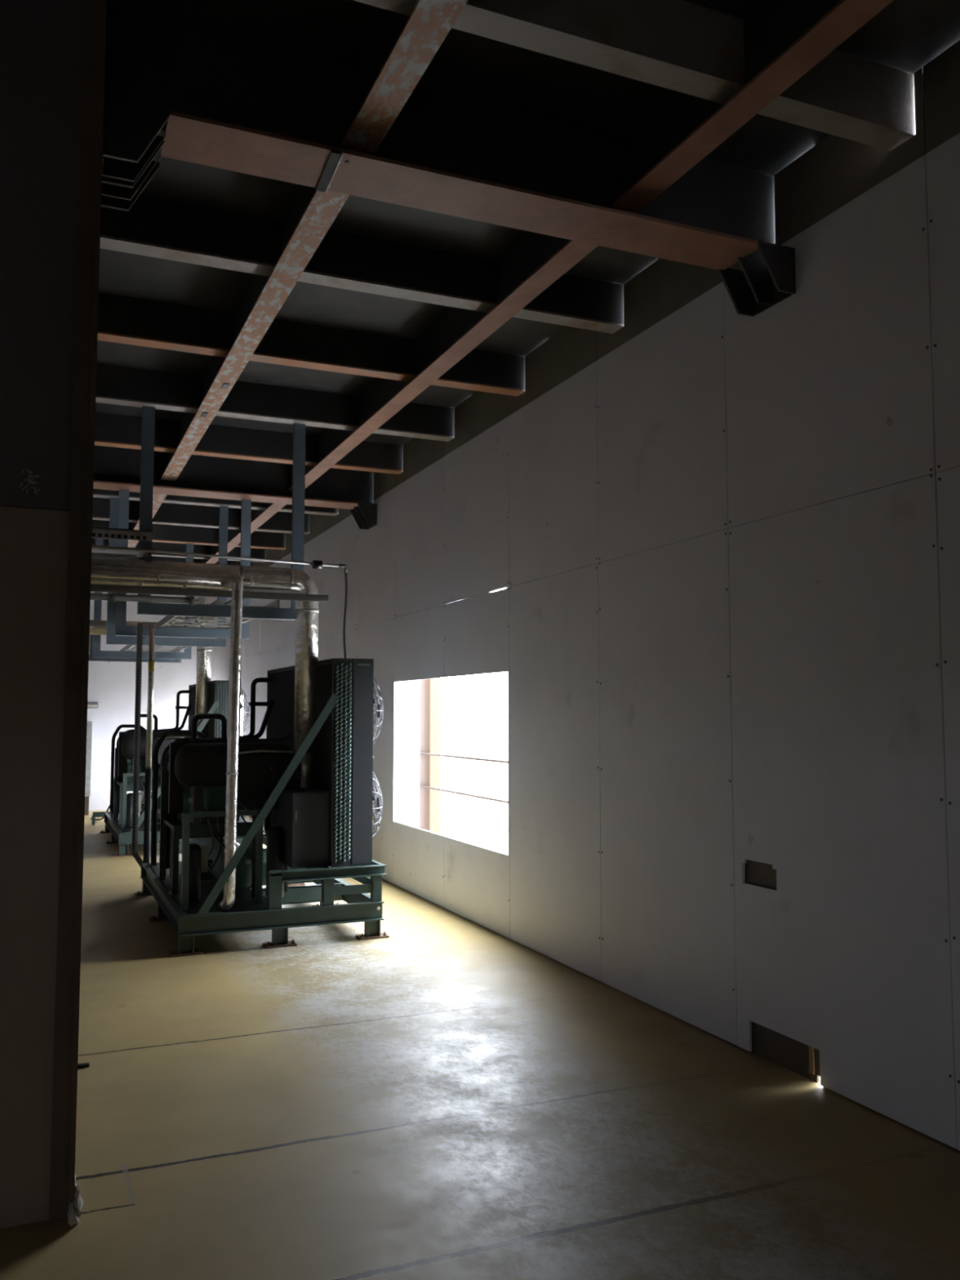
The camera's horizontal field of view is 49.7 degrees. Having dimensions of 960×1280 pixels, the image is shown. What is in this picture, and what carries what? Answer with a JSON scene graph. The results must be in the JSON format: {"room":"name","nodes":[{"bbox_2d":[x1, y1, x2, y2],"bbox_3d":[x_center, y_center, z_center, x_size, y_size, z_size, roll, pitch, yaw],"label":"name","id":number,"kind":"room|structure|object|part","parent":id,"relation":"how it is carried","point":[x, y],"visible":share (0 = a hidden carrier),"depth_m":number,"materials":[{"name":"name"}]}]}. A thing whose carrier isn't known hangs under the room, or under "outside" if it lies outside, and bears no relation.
{"room":"mechanical plant room","nodes":[
{"label":"mechanical plant room","id":0,"kind":"room"},
{"bbox_2d":[0,0,84,1228],"bbox_3d":[-3.166,-0.276,2.435,4.085,3.910,0.024,2,-4,-23],"label":"wall partition","id":1,"kind":"structure","parent":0,"point":[41,41],"depth_m":3.20,"materials":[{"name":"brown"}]},
{"bbox_2d":[87,591,231,810],"bbox_3d":[-7.412,0.685,15.821,7.082,3.910,0.100,2,-4,-23],"label":"wall","id":2,"kind":"structure","parent":0,"point":[112,685],"depth_m":16.52,"materials":[{"name":"white paint"}]},
{"bbox_2d":[87,702,97,708],"bbox_3d":[-6.094,1.022,16.263,0.190,0.100,0.083,2,-4,-23],"label":"wall lamp","id":3,"kind":"object","parent":2,"relation":"attached to","point":[90,704],"visible":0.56,"depth_m":16.24,"materials":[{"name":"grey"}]},
{"bbox_2d":[87,704,97,707],"bbox_3d":[-6.081,1.033,16.231,0.150,0.045,0.015,2,-4,-23],"label":"diffuser","id":4,"kind":"object","parent":3,"relation":"attached to","point":[88,705],"depth_m":16.23,"materials":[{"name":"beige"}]},
{"bbox_2d":[395,680,420,828],"bbox_3d":[-0.749,0.469,9.814,0.380,3.720,0.040,2,-4,-23],"label":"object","id":5,"kind":"object","parent":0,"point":[408,692],"visible":0.29,"depth_m":9.78,"materials":[{"name":"paint"}]},
{"bbox_2d":[440,745,507,854],"bbox_3d":[-3.949,2.394,9.039,90.000,0.230,80.000,2,-4,-23],"label":"ground","id":6,"kind":"structure","parent":0,"point":[480,822],"depth_m":20.60,"materials":[{"name":"white"}]},
{"bbox_2d":[419,677,439,834],"bbox_3d":[-0.496,0.977,9.898,0.100,2.720,0.380,2,-4,-23],"label":"fence post","id":7,"kind":"object","parent":6,"relation":"on","point":[429,814],"visible":0.29,"depth_m":9.74,"materials":[{"name":"brown"}]},
{"bbox_2d":[420,751,507,763],"bbox_3d":[-0.963,1.767,10.753,0.024,1.266,10.300,2,-4,-23],"label":"guard rail","id":8,"kind":"object","parent":6,"relation":"on","point":[423,753],"visible":0.02,"depth_m":8.81,"materials":[{"name":"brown metal"}]},
{"bbox_2d":[420,785,507,803],"bbox_3d":[-0.963,1.921,10.742,0.024,0.956,10.300,2,-4,-23],"label":"guard rail","id":9,"kind":"object","parent":6,"relation":"on","point":[421,786],"visible":0.02,"depth_m":8.78,"materials":[{"name":"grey metal"}]},
{"bbox_2d":[744,859,820,1082],"bbox_3d":[1.363,0.246,4.615,0.187,3.419,0.625,2,-4,-23],"label":"wall opening","id":10,"kind":"structure","parent":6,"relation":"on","point":[798,1057],"depth_m":4.49,"materials":[{"name":"brown metal"}]},
{"bbox_2d":[0,810,959,1279],"bbox_3d":[-3.320,2.021,6.292,7.170,0.120,20.620,2,-4,-23],"label":"floor","id":11,"kind":"structure","parent":0,"point":[445,1096],"depth_m":3.72,"materials":[{"name":"beige concrete"}]},
{"bbox_2d":[66,1156,83,1226],"bbox_3d":[-1.273,1.690,3.244,0.044,0.104,0.419,2,-4,-23],"label":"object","id":12,"kind":"object","parent":11,"relation":"on","point":[74,1213],"visible":0.66,"depth_m":3.08,"materials":[{"name":"grey"}]},
{"bbox_2d":[48,0,106,1223],"bbox_3d":[-1.394,-0.212,3.332,0.252,3.910,0.340,2,-4,-23],"label":"steel column","id":13,"kind":"structure","parent":11,"relation":"on","point":[87,271],"depth_m":3.21,"materials":[{"name":"black metal"}]},
{"bbox_2d":[77,1062,89,1068],"bbox_3d":[-1.733,1.820,4.422,0.122,0.012,0.023,2,-4,-23],"label":"steel offcut","id":14,"kind":"object","parent":11,"relation":"on","point":[82,1064],"visible":0.36,"depth_m":4.43,"materials":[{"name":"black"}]},
{"bbox_2d":[84,720,92,815],"bbox_3d":[-6.222,1.941,15.791,0.515,1.400,0.710,2,-4,-23],"label":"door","id":15,"kind":"structure","parent":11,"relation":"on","point":[89,728],"depth_m":15.55,"materials":[{"name":"metal"}]},
{"bbox_2d":[90,804,110,820],"bbox_3d":[-5.145,2.317,14.262,0.076,0.432,1.527,3,-5,-33],"label":"power cable","id":16,"kind":"object","parent":11,"relation":"on","point":[108,807],"visible":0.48,"depth_m":14.48,"materials":[{"name":"black rubber"}]},
{"bbox_2d":[91,811,110,825],"bbox_3d":[-5.143,2.441,14.196,0.330,0.175,0.050,2,-4,-23],"label":"support","id":17,"kind":"object","parent":11,"relation":"on","point":[97,814],"visible":0.48,"depth_m":14.14,"materials":[{"name":"green paint"}]},
{"bbox_2d":[131,622,142,867],"bbox_3d":[-2.922,1.001,8.978,0.181,2.300,0.066,-1,-4,12],"label":"upright","id":18,"kind":"object","parent":11,"relation":"on","point":[140,625],"visible":0.98,"depth_m":8.98,"materials":[{"name":"grey metal"}]},
{"bbox_2d":[142,625,155,862],"bbox_3d":[-2.860,1.009,8.953,0.055,2.280,0.052,2,-4,-23],"label":"pipe","id":19,"kind":"object","parent":18,"relation":"attached to","point":[152,628],"visible":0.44,"depth_m":8.94,"materials":[{"name":"metal"}]},
{"bbox_2d":[100,680,249,857],"bbox_3d":[-3.695,1.460,12.475,1.469,1.885,2.557,2,-4,-23],"label":"industrial machine","id":20,"kind":"object","parent":11,"relation":"on","point":[118,822],"visible":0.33,"depth_m":11.88,"materials":[{"name":"green paint"}]},
{"bbox_3d":[-4.741,2.390,13.237,0.090,0.114,0.080,2,-4,-23],"label":"leg","id":21,"kind":"part","parent":20,"relation":"part of","materials":[{"name":"green paint"}]},
{"bbox_3d":[-4.279,2.364,12.162,0.200,0.036,0.120,2,-4,-23],"label":"foot plate","id":22,"kind":"part","parent":20,"relation":"part of","materials":[{"name":"brown metal"}]},
{"bbox_3d":[-4.279,2.313,12.165,0.090,0.114,0.080,2,-4,-23],"label":"leg","id":23,"kind":"part","parent":20,"relation":"part of","materials":[{"name":"green paint"}]},
{"bbox_3d":[-4.381,1.730,12.469,0.040,0.855,0.040,2,-4,-23],"label":"gauge post","id":24,"kind":"part","parent":20,"relation":"part of","materials":[{"name":"black metal"}]},
{"bbox_3d":[-4.198,1.340,12.172,0.090,0.520,0.060,2,-4,-23],"label":"gauge panel","id":25,"kind":"part","parent":20,"relation":"part of","materials":[{"name":"black paint"}]},
{"bbox_3d":[-3.809,2.286,11.071,0.200,0.036,0.120,2,-4,-23],"label":"foot plate","id":26,"kind":"part","parent":20,"relation":"part of","materials":[{"name":"brown metal"}]},
{"bbox_3d":[-3.809,2.235,11.075,0.090,0.114,0.080,2,-4,-23],"label":"leg","id":27,"kind":"part","parent":20,"relation":"part of","materials":[{"name":"green paint"}]},
{"bbox_2d":[109,811,159,832],"bbox_3d":[-4.033,2.149,12.289,0.530,0.008,2.430,2,-4,-23],"label":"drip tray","id":28,"kind":"object","parent":20,"relation":"on","point":[115,820],"depth_m":11.83,"materials":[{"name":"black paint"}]},
{"bbox_2d":[110,777,160,824],"bbox_3d":[-4.170,1.936,12.687,0.564,0.475,1.500,2,-4,-23],"label":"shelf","id":29,"kind":"object","parent":20,"relation":"attached to","point":[116,784],"depth_m":12.43,"materials":[{"name":"green metal"}]},
{"bbox_2d":[89,619,211,736],"bbox_3d":[-5.649,0.520,10.962,5.484,1.574,0.167,2,-4,-23],"label":"insulated pipe","id":30,"kind":"object","parent":20,"relation":"attached to","point":[96,627],"visible":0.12,"depth_m":11.94,"materials":[{"name":"silver metal"}]},
{"bbox_3d":[-3.493,1.343,11.963,0.440,0.385,0.040,2,-4,-23],"label":"panel","id":31,"kind":"part","parent":20,"relation":"part of","materials":[{"name":"black paint"}]},
{"bbox_3d":[-3.715,2.215,12.412,1.335,0.120,2.557,2,-4,-23],"label":"frame","id":32,"kind":"part","parent":20,"relation":"part of","materials":[{"name":"green paint"}]},
{"bbox_3d":[-3.263,2.252,11.309,0.090,0.114,0.080,2,-4,-23],"label":"leg","id":33,"kind":"part","parent":20,"relation":"part of","materials":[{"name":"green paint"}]},
{"bbox_3d":[-2.684,2.270,11.557,0.090,0.114,0.080,2,-4,-23],"label":"leg","id":34,"kind":"part","parent":20,"relation":"part of","materials":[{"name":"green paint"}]},
{"bbox_2d":[134,657,389,956],"bbox_3d":[-1.740,1.134,7.938,1.469,1.885,2.557,2,-4,-23],"label":"condensing unit","id":35,"kind":"object","parent":11,"relation":"on","point":[308,834],"visible":0.97,"depth_m":7.06,"materials":[{"name":"green paint"}]},
{"bbox_3d":[-2.787,2.115,8.698,0.200,0.036,0.120,2,-4,-23],"label":"foot plate","id":36,"kind":"part","parent":35,"relation":"part of","materials":[{"name":"brown metal"}]},
{"bbox_3d":[-2.787,2.065,8.701,0.090,0.114,0.080,2,-4,-23],"label":"leg","id":37,"kind":"part","parent":35,"relation":"part of","materials":[{"name":"green paint"}]},
{"bbox_3d":[-2.325,2.038,7.625,0.200,0.036,0.120,2,-4,-23],"label":"foot plate","id":38,"kind":"part","parent":35,"relation":"part of","materials":[{"name":"brown metal"}]},
{"bbox_3d":[-2.325,1.988,7.629,0.090,0.114,0.080,2,-4,-23],"label":"leg","id":39,"kind":"part","parent":35,"relation":"part of","materials":[{"name":"green paint"}]},
{"bbox_3d":[-2.426,1.404,7.933,0.040,0.855,0.040,2,-4,-23],"label":"gauge post","id":40,"kind":"part","parent":35,"relation":"part of","materials":[{"name":"black metal"}]},
{"bbox_2d":[90,573,243,911],"bbox_3d":[-3.851,0.598,5.953,4.847,2.205,0.388,2,-4,-23],"label":"insulated pipe","id":41,"kind":"object","parent":35,"relation":"attached to","point":[234,583],"visible":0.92,"depth_m":6.74,"materials":[{"name":"metal"}]},
{"bbox_2d":[91,565,302,591],"bbox_3d":[-3.681,-0.473,6.251,5.334,0.084,0.129,2,-5,-24],"label":"insulated pipe","id":42,"kind":"object","parent":41,"relation":"attached to","point":[251,582],"visible":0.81,"depth_m":7.04,"materials":[{"name":"metal"}]},
{"bbox_2d":[90,584,328,601],"bbox_3d":[-3.577,-0.367,6.168,5.465,0.042,0.040,2,-4,-23],"label":"channel","id":43,"kind":"object","parent":41,"relation":"attached to","point":[94,588],"visible":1,"depth_m":6.89,"materials":[{"name":"grey metal"}]},
{"bbox_2d":[90,592,195,604],"bbox_3d":[-4.046,-0.331,6.137,4.580,0.058,0.058,2,-4,-23],"label":"conduit pipe","id":44,"kind":"object","parent":43,"relation":"hanging from","point":[113,597],"visible":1,"depth_m":6.89,"materials":[{"name":"grey metal"}]},
{"bbox_2d":[90,570,221,585],"bbox_3d":[-3.922,-0.463,6.047,4.730,0.060,0.060,2,-4,-23],"label":"insulated pipe","id":45,"kind":"object","parent":43,"relation":"on","point":[95,575],"visible":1,"depth_m":6.79,"materials":[{"name":"metal"}]},
{"bbox_3d":[-2.243,1.015,7.636,0.090,0.520,0.060,2,-4,-23],"label":"gauge panel","id":46,"kind":"part","parent":35,"relation":"part of","materials":[{"name":"black paint"}]},
{"bbox_3d":[-1.855,1.960,6.535,0.200,0.036,0.120,2,-4,-23],"label":"foot plate","id":47,"kind":"part","parent":35,"relation":"part of","materials":[{"name":"metal"}]},
{"bbox_3d":[-1.855,1.909,6.539,0.090,0.114,0.080,2,-4,-23],"label":"leg","id":48,"kind":"part","parent":35,"relation":"part of","materials":[{"name":"green paint"}]},
{"bbox_2d":[150,808,252,892],"bbox_3d":[-2.216,1.611,8.151,0.564,0.475,1.500,2,-4,-23],"label":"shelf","id":49,"kind":"object","parent":35,"relation":"attached to","point":[171,824],"depth_m":7.76,"materials":[{"name":"metal"}]},
{"bbox_2d":[91,556,319,787],"bbox_3d":[-3.695,0.194,6.426,5.484,1.574,0.167,2,-4,-23],"label":"insulated pipe","id":50,"kind":"object","parent":35,"relation":"attached to","point":[307,612],"visible":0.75,"depth_m":7.39,"materials":[{"name":"metal"}]},
{"bbox_2d":[228,587,297,593],"bbox_3d":[-3.770,-0.407,6.436,5.320,0.040,0.080,2,-4,-23],"label":"channel","id":51,"kind":"object","parent":50,"relation":"attached to","point":[244,589],"visible":0.2,"depth_m":7.37,"materials":[{"name":"metal"}]},
{"bbox_2d":[148,862,267,915],"bbox_3d":[-2.079,1.823,7.753,0.530,0.008,2.430,2,-4,-23],"label":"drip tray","id":52,"kind":"object","parent":35,"relation":"on","point":[244,900],"depth_m":7.11,"materials":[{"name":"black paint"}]},
{"bbox_2d":[91,546,347,657],"bbox_3d":[-3.412,-0.292,6.211,5.406,0.707,0.060,2,-4,-23],"label":"conduit","id":53,"kind":"object","parent":35,"relation":"attached to","point":[316,564],"visible":0.94,"depth_m":7.08,"materials":[{"name":"metal"}]},
{"bbox_3d":[-1.620,1.546,7.222,0.039,0.039,0.025,2,-4,-23],"label":"sight glass","id":54,"kind":"part","parent":35,"relation":"part of","materials":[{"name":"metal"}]},
{"bbox_3d":[-1.761,1.889,7.875,1.335,0.120,2.557,2,-4,-23],"label":"frame","id":55,"kind":"part","parent":35,"relation":"part of","materials":[{"name":"green paint"}]},
{"bbox_3d":[-1.697,1.768,8.428,0.620,0.150,0.020,2,-4,-23],"label":"stand plate","id":56,"kind":"part","parent":35,"relation":"part of","materials":[{"name":"teal paint"}]},
{"bbox_3d":[-1.539,1.017,7.426,0.440,0.385,0.040,2,-4,-23],"label":"panel","id":57,"kind":"part","parent":35,"relation":"part of","materials":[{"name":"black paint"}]},
{"bbox_3d":[-1.308,1.926,6.773,0.090,0.114,0.080,2,-4,-23],"label":"leg","id":58,"kind":"part","parent":35,"relation":"part of","materials":[{"name":"green paint"}]},
{"bbox_3d":[-1.308,1.977,6.769,0.200,0.036,0.120,2,-4,-23],"label":"foot plate","id":59,"kind":"part","parent":35,"relation":"part of","materials":[{"name":"brown metal"}]},
{"bbox_3d":[-1.661,2.150,9.180,0.200,0.036,0.120,2,-4,-23],"label":"foot plate","id":60,"kind":"part","parent":35,"relation":"part of","materials":[{"name":"brown metal"}]},
{"bbox_3d":[-1.381,1.716,7.695,0.620,0.150,0.020,2,-4,-23],"label":"stand plate","id":61,"kind":"part","parent":35,"relation":"part of","materials":[{"name":"teal paint"}]},
{"bbox_3d":[-0.730,1.944,7.021,0.090,0.114,0.080,2,-4,-23],"label":"leg","id":62,"kind":"part","parent":35,"relation":"part of","materials":[{"name":"green paint"}]},
{"bbox_3d":[-0.730,1.995,7.018,0.200,0.036,0.120,2,-4,-23],"label":"foot plate","id":63,"kind":"part","parent":35,"relation":"part of","materials":[{"name":"brown metal"}]},
{"bbox_2d":[95,0,959,444],"bbox_3d":[-3.292,-1.948,6.589,7.230,0.020,20.620,2,-4,-23],"label":"ceiling","id":64,"kind":"structure","parent":0,"point":[905,35],"depth_m":4.56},
{"bbox_2d":[88,634,181,662],"bbox_3d":[-4.628,-0.576,13.543,1.430,1.720,0.090,2,-4,-23],"label":"support","id":65,"kind":"object","parent":64,"relation":"attached to","point":[91,658],"visible":0.27,"depth_m":13.45,"materials":[{"name":"blue paint"}]},
{"bbox_2d":[93,555,253,565],"bbox_3d":[-4.632,-1.032,15.012,2.945,0.596,0.372,2,-4,-23],"label":"girder","id":66,"kind":"object","parent":64,"relation":"attached to","point":[153,557],"visible":0.02,"depth_m":15.09,"materials":[{"name":"metal"}]},
{"bbox_2d":[92,537,266,562],"bbox_3d":[-6.165,-1.325,13.436,6.980,0.239,0.120,2,-4,-23],"label":"cross beam","id":67,"kind":"structure","parent":64,"relation":"attached to","point":[197,548],"depth_m":14.32,"materials":[{"name":"grey metal"}]},
{"bbox_2d":[92,520,285,550],"bbox_3d":[-5.676,-1.407,12.300,6.980,0.239,0.120,2,-4,-23],"label":"cross beam","id":68,"kind":"structure","parent":64,"relation":"attached to","point":[161,533],"depth_m":13.14,"materials":[{"name":"metal"}]},
{"bbox_2d":[93,537,193,659],"bbox_3d":[-4.182,-0.507,12.903,1.164,1.470,0.045,2,-4,-23],"label":"hanger","id":69,"kind":"object","parent":68,"relation":"hanging from","point":[97,652],"visible":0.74,"depth_m":12.74,"materials":[{"name":"blue paint"}]},
{"bbox_2d":[92,497,309,534],"bbox_3d":[-5.170,-1.491,11.127,6.980,0.239,0.120,2,-4,-23],"label":"cross beam","id":70,"kind":"structure","parent":64,"relation":"attached to","point":[168,513],"depth_m":11.88,"materials":[{"name":"grey metal"}]},
{"bbox_2d":[93,488,338,515],"bbox_3d":[-4.665,-1.575,9.954,6.980,0.239,0.120,2,-4,-23],"label":"cross beam","id":71,"kind":"structure","parent":64,"relation":"attached to","point":[99,493],"depth_m":10.71,"materials":[{"name":"grey metal"}]},
{"bbox_2d":[106,497,228,647],"bbox_3d":[-3.172,-0.675,10.557,1.164,1.470,0.045,2,-4,-23],"label":"hanger","id":72,"kind":"object","parent":71,"relation":"hanging from","point":[111,638],"visible":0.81,"depth_m":10.48,"materials":[{"name":"blue paint"}]},
{"bbox_2d":[93,444,377,529],"bbox_3d":[-2.287,-1.423,9.569,2.945,0.596,0.372,2,-4,-23],"label":"girder","id":73,"kind":"object","parent":64,"relation":"attached to","point":[115,468],"visible":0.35,"depth_m":9.55,"materials":[{"name":"metal"}]},
{"bbox_2d":[115,488,251,639],"bbox_3d":[-2.674,-0.673,9.397,1.164,1.298,0.045,2,-4,-23],"label":"hanger","id":74,"kind":"object","parent":73,"relation":"hanging from","point":[121,629],"visible":0.64,"depth_m":9.32,"materials":[{"name":"blue paint"}]},
{"bbox_2d":[94,412,403,474],"bbox_3d":[-3.820,-1.716,7.993,6.980,0.239,0.120,2,-4,-23],"label":"cross beam","id":75,"kind":"structure","parent":64,"relation":"attached to","point":[113,430],"depth_m":8.72,"materials":[{"name":"metal"}]},
{"bbox_2d":[95,363,453,441],"bbox_3d":[-3.334,-1.797,6.866,6.980,0.239,0.120,2,-4,-23],"label":"cross beam","id":76,"kind":"structure","parent":64,"relation":"attached to","point":[115,384],"depth_m":7.58,"materials":[{"name":"grey metal"}]},
{"bbox_2d":[137,405,305,620],"bbox_3d":[-1.847,-0.896,7.483,1.164,1.470,0.045,2,-4,-23],"label":"hanger","id":77,"kind":"object","parent":76,"relation":"hanging from","point":[146,492],"visible":0.93,"depth_m":7.38,"materials":[{"name":"blue paint"}]},
{"bbox_2d":[91,526,152,559],"bbox_3d":[-4.227,-0.686,6.229,4.300,0.200,0.344,2,-4,-23],"label":"cable tray","id":78,"kind":"object","parent":77,"relation":"hanging from","point":[97,532],"visible":0.43,"depth_m":6.89,"materials":[{"name":"metal"}]},
{"bbox_2d":[107,595,279,662],"bbox_3d":[-3.545,0.026,11.620,0.616,0.057,9.100,2,-4,-23],"label":"ladder","id":79,"kind":"object","parent":77,"relation":"on","point":[166,620],"visible":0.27,"depth_m":9.16,"materials":[{"name":"metal"}]},
{"bbox_2d":[127,596,204,650],"bbox_3d":[-3.747,0.000,11.535,0.054,0.054,8.700,2,-4,-23],"label":"ceiling pipe","id":80,"kind":"object","parent":79,"relation":"on","point":[200,600],"visible":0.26,"depth_m":7.57,"materials":[{"name":"metal"}]},
{"bbox_2d":[142,599,221,649],"bbox_3d":[-3.637,0.010,11.582,0.042,0.042,8.700,2,-4,-23],"label":"ceiling pipe","id":81,"kind":"object","parent":79,"relation":"on","point":[218,601],"visible":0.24,"depth_m":8.87,"materials":[{"name":"metal"}]},
{"bbox_2d":[145,600,231,649],"bbox_3d":[-3.509,0.001,11.638,0.068,0.068,8.700,2,-4,-23],"label":"cable","id":82,"kind":"object","parent":79,"relation":"on","point":[228,602],"visible":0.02,"depth_m":8.99,"materials":[{"name":"metal"}]},
{"bbox_2d":[127,0,467,559],"bbox_3d":[-1.882,-1.737,7.182,0.130,0.316,20.420,2,-4,-23],"label":"beam","id":83,"kind":"structure","parent":64,"relation":"attached to","point":[402,46],"depth_m":4.37,"materials":[{"name":"brown metal"}]},
{"bbox_2d":[97,292,524,396],"bbox_3d":[-2.829,-1.881,5.693,6.980,0.239,0.120,2,-4,-23],"label":"cross beam","id":84,"kind":"structure","parent":64,"relation":"attached to","point":[126,320],"depth_m":6.37,"materials":[{"name":"metal"}]},
{"bbox_2d":[99,193,623,333],"bbox_3d":[-2.327,-1.965,4.529,6.980,0.239,0.120,2,-4,-23],"label":"cross beam","id":85,"kind":"structure","parent":64,"relation":"attached to","point":[156,227],"depth_m":5.20,"materials":[{"name":"grey metal"}]},
{"bbox_2d":[101,6,795,316],"bbox_3d":[0.059,-1.814,4.126,2.945,0.596,0.372,2,-4,-23],"label":"girder","id":86,"kind":"object","parent":64,"relation":"attached to","point":[218,101],"visible":0.9,"depth_m":3.94,"materials":[{"name":"metal"}]},
{"bbox_2d":[200,0,893,564],"bbox_3d":[-0.826,-1.708,7.635,0.130,0.310,20.420,2,-4,-23],"label":"beam","id":87,"kind":"structure","parent":64,"relation":"attached to","point":[784,40],"depth_m":4.13,"materials":[{"name":"brown metal"}]},
{"bbox_2d":[353,0,915,151],"bbox_3d":[-1.502,-2.103,2.614,6.980,0.239,0.120,2,-4,-23],"label":"cross beam","id":88,"kind":"structure","parent":64,"relation":"attached to","point":[681,46],"depth_m":3.51,"materials":[{"name":"grey metal"}]},
{"bbox_2d":[240,40,959,1151],"bbox_3d":[-0.034,0.102,7.634,0.023,3.920,20.808,2,-4,-23],"label":"wall","id":89,"kind":"structure","parent":0,"point":[723,544],"depth_m":4.82,"materials":[{"name":"grey paint"}]}
]}

